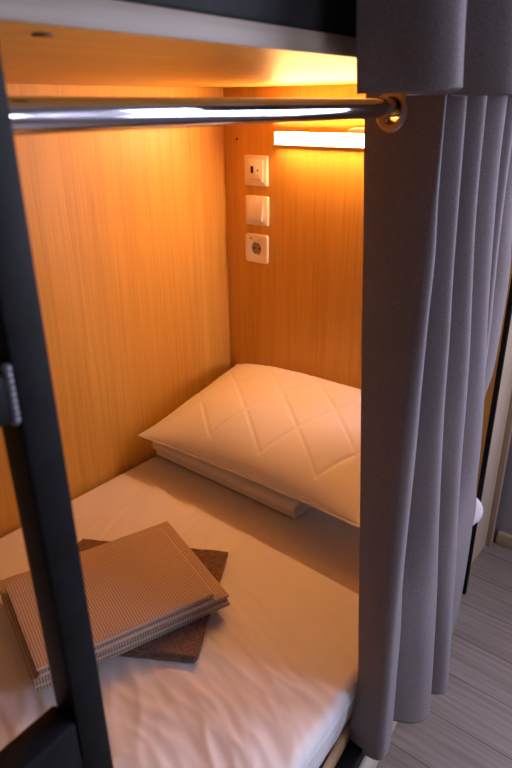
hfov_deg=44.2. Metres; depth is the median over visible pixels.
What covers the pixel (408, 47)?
valance
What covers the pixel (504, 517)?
wall
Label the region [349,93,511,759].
curtain
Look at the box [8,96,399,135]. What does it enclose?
curtain rod
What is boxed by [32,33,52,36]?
screw
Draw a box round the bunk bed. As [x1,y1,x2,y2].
[0,0,511,767]
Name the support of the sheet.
on the mattress
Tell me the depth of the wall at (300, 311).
1.77 m
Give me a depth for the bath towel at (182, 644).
1.22 m
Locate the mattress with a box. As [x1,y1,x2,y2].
[319,725,345,767]
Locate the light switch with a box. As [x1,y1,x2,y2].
[246,195,268,225]
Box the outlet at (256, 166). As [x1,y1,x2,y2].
[244,155,268,186]
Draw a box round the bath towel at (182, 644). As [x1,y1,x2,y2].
[78,539,227,662]
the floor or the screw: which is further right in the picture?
the floor
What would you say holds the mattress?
on the bunk bed
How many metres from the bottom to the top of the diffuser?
0.028 m
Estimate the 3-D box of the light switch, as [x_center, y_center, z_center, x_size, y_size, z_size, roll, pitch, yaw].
[0.001,-0.498,1.813,0.081,0.081,0.017,18,30,36]
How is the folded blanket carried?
on the sheet
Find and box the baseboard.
[496,530,511,549]
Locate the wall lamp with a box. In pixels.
[273,127,363,147]
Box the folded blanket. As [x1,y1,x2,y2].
[152,442,310,518]
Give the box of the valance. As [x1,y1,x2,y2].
[356,0,511,95]
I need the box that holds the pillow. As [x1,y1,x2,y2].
[137,364,360,527]
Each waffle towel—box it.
[0,521,229,691]
[5,528,214,677]
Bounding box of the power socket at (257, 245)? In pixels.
[245,233,268,263]
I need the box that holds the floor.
[321,540,511,767]
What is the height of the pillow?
0.170 m
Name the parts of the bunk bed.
ladder post, rail, edge trim, rail, head post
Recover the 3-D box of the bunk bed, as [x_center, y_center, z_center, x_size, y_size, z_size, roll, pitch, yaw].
[-0.302,-0.201,0.798,1.112,2.250,2.020,18,30,36]
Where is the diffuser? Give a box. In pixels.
[275,132,363,146]
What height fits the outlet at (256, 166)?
0.081 m
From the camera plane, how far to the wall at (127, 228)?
1.68 m
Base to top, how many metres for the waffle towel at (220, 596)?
0.028 m
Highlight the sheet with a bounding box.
[0,455,482,767]
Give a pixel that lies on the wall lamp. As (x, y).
(354, 137)
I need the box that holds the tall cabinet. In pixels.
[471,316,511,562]
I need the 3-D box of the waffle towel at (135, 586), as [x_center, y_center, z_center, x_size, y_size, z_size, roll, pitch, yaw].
[-0.295,0.419,1.270,0.347,0.021,0.260,-15,27,-29]
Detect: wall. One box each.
[0,84,229,537]
[223,84,511,490]
[493,436,511,539]
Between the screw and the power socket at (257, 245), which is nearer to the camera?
the screw
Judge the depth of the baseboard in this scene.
1.95 m

